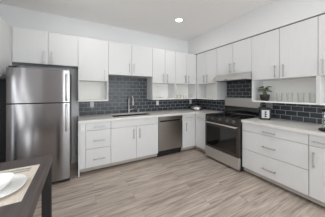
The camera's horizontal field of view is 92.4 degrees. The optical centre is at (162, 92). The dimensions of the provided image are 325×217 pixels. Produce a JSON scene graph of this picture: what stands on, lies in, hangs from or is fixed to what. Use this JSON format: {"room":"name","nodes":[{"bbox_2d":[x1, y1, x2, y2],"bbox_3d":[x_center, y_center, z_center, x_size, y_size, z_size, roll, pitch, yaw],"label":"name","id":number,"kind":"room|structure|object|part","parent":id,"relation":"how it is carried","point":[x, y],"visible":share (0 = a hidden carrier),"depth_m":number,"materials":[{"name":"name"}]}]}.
{"room":"kitchen","nodes":[
{"label":"kitchen","id":0,"kind":"room"},
{"bbox_2d":[0,4,196,155],"bbox_3d":[-0.891,-0.045,3.567,4.530,2.817,0.100,0,0,-29],"label":"wall","id":1,"kind":"structure","parent":0,"point":[13,16],"depth_m":3.06,"materials":[{"name":"paint"}]},
{"bbox_2d":[0,79,7,162],"bbox_3d":[-2.587,0.543,2.573,0.400,1.640,0.008,0,0,-29],"label":"trim","id":2,"kind":"structure","parent":1,"relation":"attached to","point":[3,103],"depth_m":2.56,"materials":[{"name":"black"}]},
{"bbox_2d":[12,27,77,68],"bbox_3d":[-1.963,-0.735,2.698,0.878,0.535,0.373,0,0,-29],"label":"upper cabinet","id":3,"kind":"object","parent":1,"relation":"attached to","point":[30,47],"visible":1,"depth_m":2.55,"materials":[{"name":"white laminate"}]},
{"bbox_3d":[-2.085,-0.735,2.471,0.440,0.529,0.019,0,0,-29],"label":"door","id":4,"kind":"part","parent":3,"relation":"part of","materials":[{"name":"white laminate"}]},
{"bbox_3d":[-1.700,-0.735,2.682,0.427,0.529,0.019,0,0,-29],"label":"door","id":5,"kind":"part","parent":3,"relation":"part of","materials":[{"name":"white laminate"}]},
{"bbox_2d":[71,155,77,162],"bbox_3d":[-2.040,1.298,2.870,0.844,0.130,0.014,0,0,-29],"label":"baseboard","id":6,"kind":"structure","parent":1,"relation":"attached to","point":[74,159],"depth_m":3.04,"materials":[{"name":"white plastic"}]},
{"bbox_2d":[78,37,107,101],"bbox_3d":[-1.350,-0.421,3.034,0.518,1.162,0.373,0,0,-29],"label":"upper cabinet","id":7,"kind":"object","parent":1,"relation":"attached to","point":[92,53],"visible":0.99,"depth_m":2.94,"materials":[{"name":"white laminate"}]},
{"bbox_3d":[-1.438,-0.031,3.193,0.482,0.382,0.011,0,0,-29],"label":"panel","id":8,"kind":"part","parent":7,"relation":"part of","materials":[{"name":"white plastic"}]},
{"bbox_2d":[79,99,106,101],"bbox_3d":[-1.357,0.150,3.047,0.482,0.020,0.323,0,0,-29],"label":"shelf","id":9,"kind":"object","parent":7,"relation":"attached to","point":[80,100],"depth_m":2.99,"materials":[{"name":"white wood"}]},
{"bbox_3d":[-1.283,-0.612,2.912,0.513,0.774,0.019,0,0,-29],"label":"door","id":10,"kind":"part","parent":7,"relation":"part of","materials":[{"name":"white laminate"}]},
{"bbox_2d":[108,42,151,77],"bbox_3d":[-0.708,-0.679,3.387,0.945,0.645,0.373,0,0,-29],"label":"upper cabinet","id":11,"kind":"object","parent":1,"relation":"attached to","point":[124,60],"visible":0.98,"depth_m":3.23,"materials":[{"name":"white laminate"}]},
{"bbox_3d":[-0.850,-0.679,3.150,0.463,0.639,0.019,0,0,-29],"label":"door","id":12,"kind":"part","parent":11,"relation":"part of","materials":[{"name":"white laminate"}]},
{"bbox_3d":[-0.435,-0.679,3.377,0.471,0.639,0.019,0,0,-29],"label":"door","id":13,"kind":"part","parent":11,"relation":"part of","materials":[{"name":"white laminate"}]},
{"bbox_2d":[79,76,197,115],"bbox_3d":[-0.311,0.010,3.824,3.066,0.894,0.008,0,0,-29],"label":"backsplash","id":14,"kind":"structure","parent":1,"relation":"attached to","point":[120,89],"depth_m":3.56,"materials":[{"name":"tile"}]},
{"bbox_2d":[147,48,175,99],"bbox_3d":[-0.024,-0.421,3.763,0.615,1.162,0.373,0,0,-29],"label":"upper cabinet","id":15,"kind":"object","parent":1,"relation":"attached to","point":[161,83],"visible":0.99,"depth_m":3.67,"materials":[{"name":"white laminate"}]},
{"bbox_3d":[-0.086,-0.612,3.570,0.315,0.774,0.019,0,0,-29],"label":"door","id":16,"kind":"part","parent":15,"relation":"part of","materials":[{"name":"white laminate"}]},
{"bbox_3d":[-0.111,-0.031,3.922,0.579,0.382,0.011,0,0,-29],"label":"panel","id":17,"kind":"part","parent":15,"relation":"part of","materials":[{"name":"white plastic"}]},
{"bbox_2d":[153,98,174,99],"bbox_3d":[-0.031,0.150,3.776,0.579,0.020,0.323,0,0,-29],"label":"shelf","id":18,"kind":"object","parent":15,"relation":"attached to","point":[153,98],"depth_m":3.78,"materials":[{"name":"white wood"}]},
{"bbox_3d":[0.184,-0.612,3.718,0.289,0.774,0.019,0,0,-29],"label":"door","id":19,"kind":"part","parent":15,"relation":"part of","materials":[{"name":"white laminate"}]},
{"bbox_2d":[175,52,195,98],"bbox_3d":[0.533,-0.421,4.070,0.655,1.162,0.373,0,0,-29],"label":"upper cabinet","id":20,"kind":"object","parent":1,"relation":"attached to","point":[185,63],"visible":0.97,"depth_m":3.99,"materials":[{"name":"white laminate"}]},
{"bbox_3d":[0.460,-0.612,3.870,0.329,0.774,0.019,0,0,-29],"label":"door","id":21,"kind":"part","parent":20,"relation":"part of","materials":[{"name":"white laminate"}]},
{"bbox_3d":[0.446,-0.031,4.229,0.619,0.382,0.011,0,0,-29],"label":"panel","id":22,"kind":"part","parent":20,"relation":"part of","materials":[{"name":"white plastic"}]},
{"bbox_3d":[0.748,-0.612,4.028,0.315,0.774,0.019,0,0,-29],"label":"door","id":23,"kind":"part","parent":20,"relation":"part of","materials":[{"name":"white laminate"}]},
{"bbox_2d":[188,0,324,57],"bbox_3d":[1.983,-1.236,2.465,0.356,0.436,4.600,0,0,-29],"label":"wall","id":24,"kind":"structure","parent":1,"relation":"attached to","point":[278,13],"depth_m":2.67,"materials":[{"name":"paint"}]},
{"bbox_2d":[0,0,275,40],"bbox_3d":[0.747,-1.504,0.588,4.530,0.100,6.900,0,0,-29],"label":"ceiling","id":25,"kind":"structure","parent":0,"point":[157,17],"depth_m":2.82,"materials":[{"name":"paint"}]},
{"bbox_2d":[175,18,183,21],"bbox_3d":[0.330,-1.451,3.115,0.180,0.006,0.180,0,0,-29],"label":"recessed light","id":26,"kind":"object","parent":25,"relation":"in","point":[176,19],"visible":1,"depth_m":3.09,"materials":[{"name":"white plastic"}]},
{"bbox_2d":[33,148,324,216],"bbox_3d":[0.747,1.413,0.588,4.530,0.100,6.900,0,0,-29],"label":"floor","id":27,"kind":"structure","parent":0,"point":[189,182],"depth_m":2.13,"materials":[{"name":"brown wood"}]},
{"bbox_2d":[0,155,51,216],"bbox_3d":[-1.076,0.983,0.581,0.908,0.760,1.645,0,0,-29],"label":"dining table","id":28,"kind":"object","parent":27,"relation":"on","point":[41,183],"visible":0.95,"depth_m":1.21,"materials":[{"name":"brown wood"}]},
{"bbox_2d":[0,164,39,206],"bbox_3d":[-1.049,0.602,1.008,0.327,0.003,0.508,0,0,-29],"label":"placemat","id":29,"kind":"object","parent":28,"relation":"on","point":[17,196],"visible":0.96,"depth_m":0.98,"materials":[{"name":"beige fabric"}]},
{"bbox_2d":[0,174,26,197],"bbox_3d":[-1.029,0.589,0.949,0.306,0.021,0.306,0,0,-29],"label":"dinner plate","id":30,"kind":"object","parent":29,"relation":"on","point":[18,180],"visible":0.82,"depth_m":0.99,"materials":[{"name":"white ceramic"}]},
{"bbox_2d":[0,172,13,190],"bbox_3d":[-1.040,0.563,0.937,0.210,0.054,0.210,0,0,-29],"label":"bowl","id":31,"kind":"object","parent":30,"relation":"on","point":[5,178],"visible":1,"depth_m":1.01,"materials":[{"name":"white ceramic"}]},
{"bbox_2d":[3,167,31,172],"bbox_3d":[-1.138,0.597,1.189,0.215,0.006,0.015,0,0,-29],"label":"knife","id":32,"kind":"object","parent":29,"relation":"on","point":[29,167],"visible":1,"depth_m":1.21,"materials":[{"name":"silver metal"}]},
{"bbox_3d":[-1.090,1.018,1.468,0.070,0.690,0.070,0,0,-29],"label":"leg","id":33,"kind":"part","parent":28,"relation":"part of","materials":[{"name":"brown wood"}]},
{"bbox_2d":[6,66,70,183],"bbox_3d":[-1.877,0.502,2.482,0.725,1.722,0.792,0,0,-29],"label":"refrigerator","id":34,"kind":"object","parent":27,"relation":"on","point":[38,108],"visible":0.85,"depth_m":2.19,"materials":[{"name":"silver metal"}]},
{"bbox_3d":[-1.736,0.727,2.226,0.725,1.141,0.084,0,0,-29],"label":"door","id":35,"kind":"part","parent":34,"relation":"part of","materials":[{"name":"metal"}]},
{"bbox_3d":[-1.736,-0.099,2.226,0.725,0.477,0.084,0,0,-29],"label":"door","id":36,"kind":"part","parent":34,"relation":"part of","materials":[{"name":"metal"}]},
{"bbox_3d":[-1.433,0.375,2.322,0.028,0.422,0.083,0,0,-29],"label":"handle","id":37,"kind":"part","parent":34,"relation":"part of","materials":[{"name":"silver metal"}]},
{"bbox_3d":[-1.433,-0.080,2.322,0.028,0.422,0.083,0,0,-29],"label":"handle","id":38,"kind":"part","parent":34,"relation":"part of","materials":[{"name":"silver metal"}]},
{"bbox_2d":[78,121,110,176],"bbox_3d":[-1.284,0.932,2.905,0.511,0.862,0.662,0,0,-29],"label":"base cabinet","id":39,"kind":"object","parent":27,"relation":"on","point":[94,144],"visible":0.95,"depth_m":2.64,"materials":[{"name":"white laminate"}]},
{"bbox_3d":[-1.508,0.932,2.802,0.020,0.862,0.626,0,0,-29],"label":"panel","id":40,"kind":"part","parent":39,"relation":"part of","materials":[{"name":"white laminate"}]},
{"bbox_3d":[-1.315,0.879,2.563,0.082,0.749,0.019,0,0,-29],"label":"filler panel","id":41,"kind":"part","parent":39,"relation":"part of","materials":[{"name":"white laminate"}]},
{"bbox_3d":[-1.099,1.101,2.682,0.398,0.305,0.019,0,0,-29],"label":"drawer","id":42,"kind":"part","parent":39,"relation":"part of","materials":[{"name":"white laminate"}]},
{"bbox_3d":[-1.099,0.791,2.682,0.398,0.302,0.019,0,0,-29],"label":"drawer","id":43,"kind":"part","parent":39,"relation":"part of","materials":[{"name":"white laminate"}]},
{"bbox_3d":[-1.099,0.570,2.682,0.398,0.128,0.019,0,0,-29],"label":"drawer","id":44,"kind":"part","parent":39,"relation":"part of","materials":[{"name":"white laminate"}]},
{"bbox_2d":[110,117,157,165],"bbox_3d":[-0.644,0.932,3.257,0.947,0.862,0.662,0,0,-29],"label":"base cabinet","id":45,"kind":"object","parent":27,"relation":"on","point":[132,139],"visible":0.96,"depth_m":2.97,"materials":[{"name":"white laminate"}]},
{"bbox_3d":[-0.714,0.947,2.894,0.469,0.613,0.019,0,0,-29],"label":"door","id":46,"kind":"part","parent":45,"relation":"part of","materials":[{"name":"white laminate"}]},
{"bbox_3d":[-0.298,0.947,3.122,0.467,0.613,0.019,0,0,-29],"label":"door","id":47,"kind":"part","parent":45,"relation":"part of","materials":[{"name":"white laminate"}]},
{"bbox_2d":[157,115,181,156],"bbox_3d":[0.039,0.934,3.637,0.606,0.858,0.613,0,0,-29],"label":"dishwasher","id":48,"kind":"object","parent":27,"relation":"on","point":[169,127],"visible":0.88,"depth_m":3.36,"materials":[{"name":"silver metal"}]},
{"bbox_3d":[0.145,1.293,3.443,0.602,0.140,0.015,0,0,-29],"label":"kick plate","id":49,"kind":"part","parent":48,"relation":"part of","materials":[{"name":"black plastic"}]},
{"bbox_3d":[0.176,0.548,3.387,0.600,0.074,0.042,0,0,-29],"label":"control panel","id":50,"kind":"part","parent":48,"relation":"part of","materials":[{"name":"metal"}]},
{"bbox_2d":[180,114,205,151],"bbox_3d":[0.833,0.932,3.867,0.999,0.862,1.013,0,0,-29],"label":"base cabinet","id":51,"kind":"object","parent":27,"relation":"on","point":[193,125],"visible":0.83,"depth_m":3.59,"materials":[{"name":"white laminate"}]},
{"bbox_2d":[78,109,221,123],"bbox_3d":[-0.076,0.478,3.368,3.074,0.043,1.014,0,0,-29],"label":"countertop","id":52,"kind":"structure","parent":51,"relation":"on","point":[102,117],"depth_m":3.23,"materials":[{"name":"stone"}]},
{"bbox_2d":[112,113,148,116],"bbox_3d":[-0.653,0.575,3.281,0.809,0.196,0.369,0,0,-29],"label":"sink","id":53,"kind":"object","parent":52,"relation":"in","point":[141,113],"visible":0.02,"depth_m":3.45,"materials":[{"name":"metal"}]},
{"bbox_2d":[128,95,133,112],"bbox_3d":[-0.701,0.258,3.439,0.132,0.398,0.179,0,0,-14],"label":"kitchen faucet","id":54,"kind":"object","parent":52,"relation":"on","point":[130,95],"visible":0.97,"depth_m":3.47,"materials":[{"name":"silver metal"}]},
{"bbox_2d":[191,105,201,109],"bbox_3d":[0.903,0.393,4.154,0.320,0.128,0.320,0,0,-29],"label":"serving dish","id":55,"kind":"object","parent":52,"relation":"on","point":[196,107],"visible":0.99,"depth_m":4.05,"materials":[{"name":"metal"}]},
{"bbox_3d":[0.610,0.570,3.622,0.367,0.128,0.019,0,0,-29],"label":"drawer","id":56,"kind":"part","parent":51,"relation":"part of","materials":[{"name":"white laminate"}]},
{"bbox_3d":[0.610,0.947,3.622,0.367,0.613,0.019,0,0,-29],"label":"door","id":57,"kind":"part","parent":51,"relation":"part of","materials":[{"name":"white laminate"}]},
{"bbox_3d":[0.883,0.947,3.537,0.019,0.613,0.381,0,0,-29],"label":"door","id":58,"kind":"part","parent":51,"relation":"part of","materials":[{"name":"white laminate"}]},
{"bbox_3d":[0.883,0.570,3.537,0.019,0.128,0.381,0,0,-29],"label":"drawer","id":59,"kind":"part","parent":51,"relation":"part of","materials":[{"name":"white laminate"}]},
{"bbox_2d":[204,97,261,170],"bbox_3d":[1.375,0.734,3.127,0.754,1.258,0.794,0,0,-29],"label":"range","id":60,"kind":"object","parent":27,"relation":"on","point":[223,130],"visible":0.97,"depth_m":2.98,"materials":[{"name":"silver metal"}]},
{"bbox_3d":[1.075,0.598,2.962,0.070,0.028,0.751,0,0,-29],"label":"handle","id":61,"kind":"part","parent":60,"relation":"part of","materials":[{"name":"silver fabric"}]},
{"bbox_3d":[1.121,1.218,2.988,0.050,0.200,0.786,0,0,-29],"label":"storage drawer","id":62,"kind":"part","parent":60,"relation":"part of","materials":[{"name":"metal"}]},
{"bbox_3d":[1.121,0.841,2.988,0.050,0.540,0.786,0,0,-29],"label":"oven door","id":63,"kind":"part","parent":60,"relation":"part of","materials":[{"name":"glass"}]},
{"bbox_3d":[1.123,0.515,2.989,0.049,0.095,0.794,0,0,-29],"label":"control panel","id":64,"kind":"part","parent":60,"relation":"part of","materials":[{"name":"metal"}]},
{"bbox_2d":[206,112,257,119],"bbox_3d":[1.370,0.458,3.124,0.595,0.018,0.794,0,0,-29],"label":"cooktop","id":65,"kind":"object","parent":60,"relation":"in","point":[222,115],"depth_m":3.07,"materials":[{"name":"black glass"}]},
{"bbox_3d":[1.673,0.199,3.291,0.073,0.188,0.792,0,0,-29],"label":"trim panel","id":66,"kind":"part","parent":60,"relation":"part of","materials":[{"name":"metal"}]},
{"bbox_2d":[242,122,310,199],"bbox_3d":[1.823,0.932,2.416,0.662,0.862,0.871,0,0,-29],"label":"base cabinet","id":67,"kind":"object","parent":27,"relation":"on","point":[280,157],"visible":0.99,"depth_m":2.18,"materials":[{"name":"white laminate"}]},
{"bbox_3d":[1.575,1.101,2.278,0.019,0.305,0.864,0,0,-29],"label":"drawer","id":68,"kind":"part","parent":67,"relation":"part of","materials":[{"name":"white laminate"}]},
{"bbox_3d":[1.575,0.791,2.278,0.019,0.302,0.864,0,0,-29],"label":"drawer","id":69,"kind":"part","parent":67,"relation":"part of","materials":[{"name":"white laminate"}]},
{"bbox_3d":[1.575,0.570,2.278,0.019,0.128,0.864,0,0,-29],"label":"drawer","id":70,"kind":"part","parent":67,"relation":"part of","materials":[{"name":"white laminate"}]},
{"bbox_2d":[241,117,324,136],"bbox_3d":[2.002,0.478,2.105,0.650,0.043,1.590,0,0,-29],"label":"countertop","id":71,"kind":"structure","parent":67,"relation":"on","point":[295,126],"depth_m":2.23,"materials":[{"name":"stone"}]},
{"bbox_2d":[257,107,270,119],"bbox_3d":[1.747,0.354,2.689,0.202,0.206,0.193,0,0,23],"label":"toaster","id":72,"kind":"object","parent":71,"relation":"on","point":[263,112],"visible":1,"depth_m":2.62,"materials":[{"name":"black plastic"}]},
{"bbox_3d":[1.724,0.359,2.608,0.110,0.135,0.008,0,0,23],"label":"panel","id":73,"kind":"part","parent":72,"relation":"part of","materials":[{"name":"silver metal"}]},
{"bbox_2d":[318,108,324,131],"bbox_3d":[1.965,0.310,1.829,0.184,0.294,0.192,0,0,-29],"label":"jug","id":74,"kind":"object","parent":71,"relation":"on","point":[322,109],"visible":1,"depth_m":1.84,"materials":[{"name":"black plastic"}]},
{"bbox_2d":[309,134,324,206],"bbox_3d":[2.207,0.932,1.719,0.662,0.862,0.715,0,0,-29],"label":"base cabinet","id":75,"kind":"object","parent":27,"relation":"on","point":[316,143],"visible":1,"depth_m":1.83,"materials":[{"name":"white laminate"}]},
{"bbox_3d":[1.958,0.570,1.582,0.019,0.128,0.710,0,0,-29],"label":"drawer","id":76,"kind":"part","parent":75,"relation":"part of","materials":[{"name":"white laminate"}]},
{"bbox_2d":[199,13,324,53],"bbox_3d":[2.078,-1.010,2.317,0.332,0.015,4.250,0,0,-29],"label":"trim","id":77,"kind":"structure","parent":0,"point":[323,13],"depth_m":2.52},
{"bbox_3d":[2.688,-0.046,1.655,0.100,2.817,6.700,0,0,-29],"label":"wall","id":78,"kind":"structure","parent":0,"visible":0},
{"bbox_2d":[197,48,226,99],"bbox_3d":[1.189,-0.421,3.872,0.373,1.162,0.674,0,0,-29],"label":"upper cabinet","id":79,"kind":"object","parent":78,"relation":"attached to","point":[206,61],"visible":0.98,"depth_m":3.78,"materials":[{"name":"white laminate"}]},
{"bbox_3d":[0.986,-0.612,3.950,0.019,0.774,0.337,0,0,-29],"label":"door","id":80,"kind":"part","parent":79,"relation":"part of","materials":[{"name":"white laminate"}]},
{"bbox_3d":[1.348,-0.031,3.960,0.011,0.382,0.638,0,0,-29],"label":"panel","id":81,"kind":"part","parent":79,"relation":"part of","materials":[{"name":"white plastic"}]},
{"bbox_3d":[1.149,-0.612,3.655,0.019,0.774,0.326,0,0,-29],"label":"door","id":82,"kind":"part","parent":79,"relation":"part of","materials":[{"name":"white laminate"}]},
{"bbox_2d":[212,72,251,81],"bbox_3d":[1.492,-0.310,3.198,0.490,0.142,0.796,0,0,-29],"label":"range hood","id":83,"kind":"object","parent":78,"relation":"attached to","point":[246,76],"visible":0.93,"depth_m":3.04,"materials":[{"name":"metal"}]},
{"bbox_2d":[217,37,251,75],"bbox_3d":[1.544,-0.692,3.227,0.373,0.620,0.797,0,0,-29],"label":"upper cabinet","id":84,"kind":"object","parent":78,"relation":"attached to","point":[236,57],"visible":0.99,"depth_m":3.09,"materials":[{"name":"white laminate"}]},
{"bbox_3d":[1.327,-0.692,3.332,0.019,0.614,0.399,0,0,-29],"label":"door","id":85,"kind":"part","parent":84,"relation":"part of","materials":[{"name":"white laminate"}]},
{"bbox_3d":[1.519,-0.692,2.982,0.019,0.614,0.387,0,0,-29],"label":"door","id":86,"kind":"part","parent":84,"relation":"part of","materials":[{"name":"white laminate"}]},
{"bbox_2d":[198,81,324,124],"bbox_3d":[2.041,0.010,2.721,0.008,0.894,4.192,0,0,-29],"label":"backsplash","id":87,"kind":"structure","parent":78,"relation":"attached to","point":[307,113],"depth_m":2.73,"materials":[{"name":"tile"}]},
{"bbox_2d":[266,102,272,108],"bbox_3d":[1.957,0.238,2.856,0.008,0.115,0.110,0,0,-29],"label":"power outlet","id":88,"kind":"object","parent":78,"relation":"attached to","point":[270,105],"visible":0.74,"depth_m":2.85,"materials":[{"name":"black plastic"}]},
{"bbox_2d":[252,16,318,104],"bbox_3d":[1.948,-0.421,2.491,0.373,1.162,0.880,0,0,-29],"label":"upper cabinet","id":89,"kind":"object","parent":78,"relation":"attached to","point":[284,59],"visible":1,"depth_m":2.41,"materials":[{"name":"white laminate"}]},
{"bbox_2d":[258,86,271,100],"bbox_3d":[1.777,0.013,2.710,0.213,0.253,0.216,0,0,20],"label":"potted plant","id":90,"kind":"object","parent":89,"relation":"on","point":[264,97],"visible":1,"depth_m":2.67,"materials":[{"name":"green plant"}]},
{"bbox_3d":[1.781,0.085,2.714,0.152,0.110,0.152,0,0,-29],"label":"pot","id":91,"kind":"part","parent":90,"relation":"part of","materials":[{"name":"black ceramic"}]},
{"bbox_3d":[1.719,-0.612,2.618,0.019,0.774,0.432,0,0,-29],"label":"door","id":92,"kind":"part","parent":89,"relation":"part of","materials":[{"name":"white laminate"}]},
{"bbox_2d":[253,100,315,104],"bbox_3d":[1.961,0.150,2.498,0.323,0.020,0.844,0,0,-29],"label":"shelf","id":93,"kind":"object","parent":89,"relation":"attached to","point":[311,102],"depth_m":2.43,"materials":[{"name":"white wood"}]},
{"bbox_3d":[2.107,-0.031,2.579,0.011,0.382,0.844,0,0,-29],"label":"panel","id":94,"kind":"part","parent":89,"relation":"part of","materials":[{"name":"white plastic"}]},
{"bbox_3d":[1.931,-0.612,2.232,0.019,0.774,0.437,0,0,-29],"label":"door","id":95,"kind":"part","parent":89,"relation":"part of","materials":[{"name":"white laminate"}]},
{"bbox_2d":[318,14,324,104],"bbox_3d":[2.334,-0.421,1.790,0.373,1.162,0.718,0,0,-29],"label":"upper cabinet","id":96,"kind":"object","parent":78,"relation":"attached to","point":[321,19],"visible":1,"depth_m":2.02,"materials":[{"name":"white laminate"}]},
{"bbox_3d":[2.124,-0.612,1.881,0.019,0.774,0.353,0,0,-29],"label":"door","id":97,"kind":"part","parent":96,"relation":"part of","materials":[{"name":"white laminate"}]},
{"bbox_3d":[-1.194,-0.046,-0.479,0.100,2.817,6.700,0,0,-29],"label":"wall","id":98,"kind":"structure","parent":0,"visible":0},
{"bbox_2d":[0,17,9,77],"bbox_3d":[-2.145,-0.612,1.759,0.385,0.780,1.140,0,0,-29],"label":"upper cabinet","id":99,"kind":"object","parent":98,"relation":"attached to","point":[4,27],"visible":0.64,"depth_m":2.15,"materials":[{"name":"white laminate"}]},
{"bbox_2d":[0,26,18,78],"bbox_3d":[-2.519,-0.612,2.414,0.363,0.780,0.334,0,0,-29],"label":"trim","id":100,"kind":"structure","parent":98,"relation":"attached to","point":[11,62],"depth_m":2.35,"materials":[{"name":"white laminate"}]}
]}

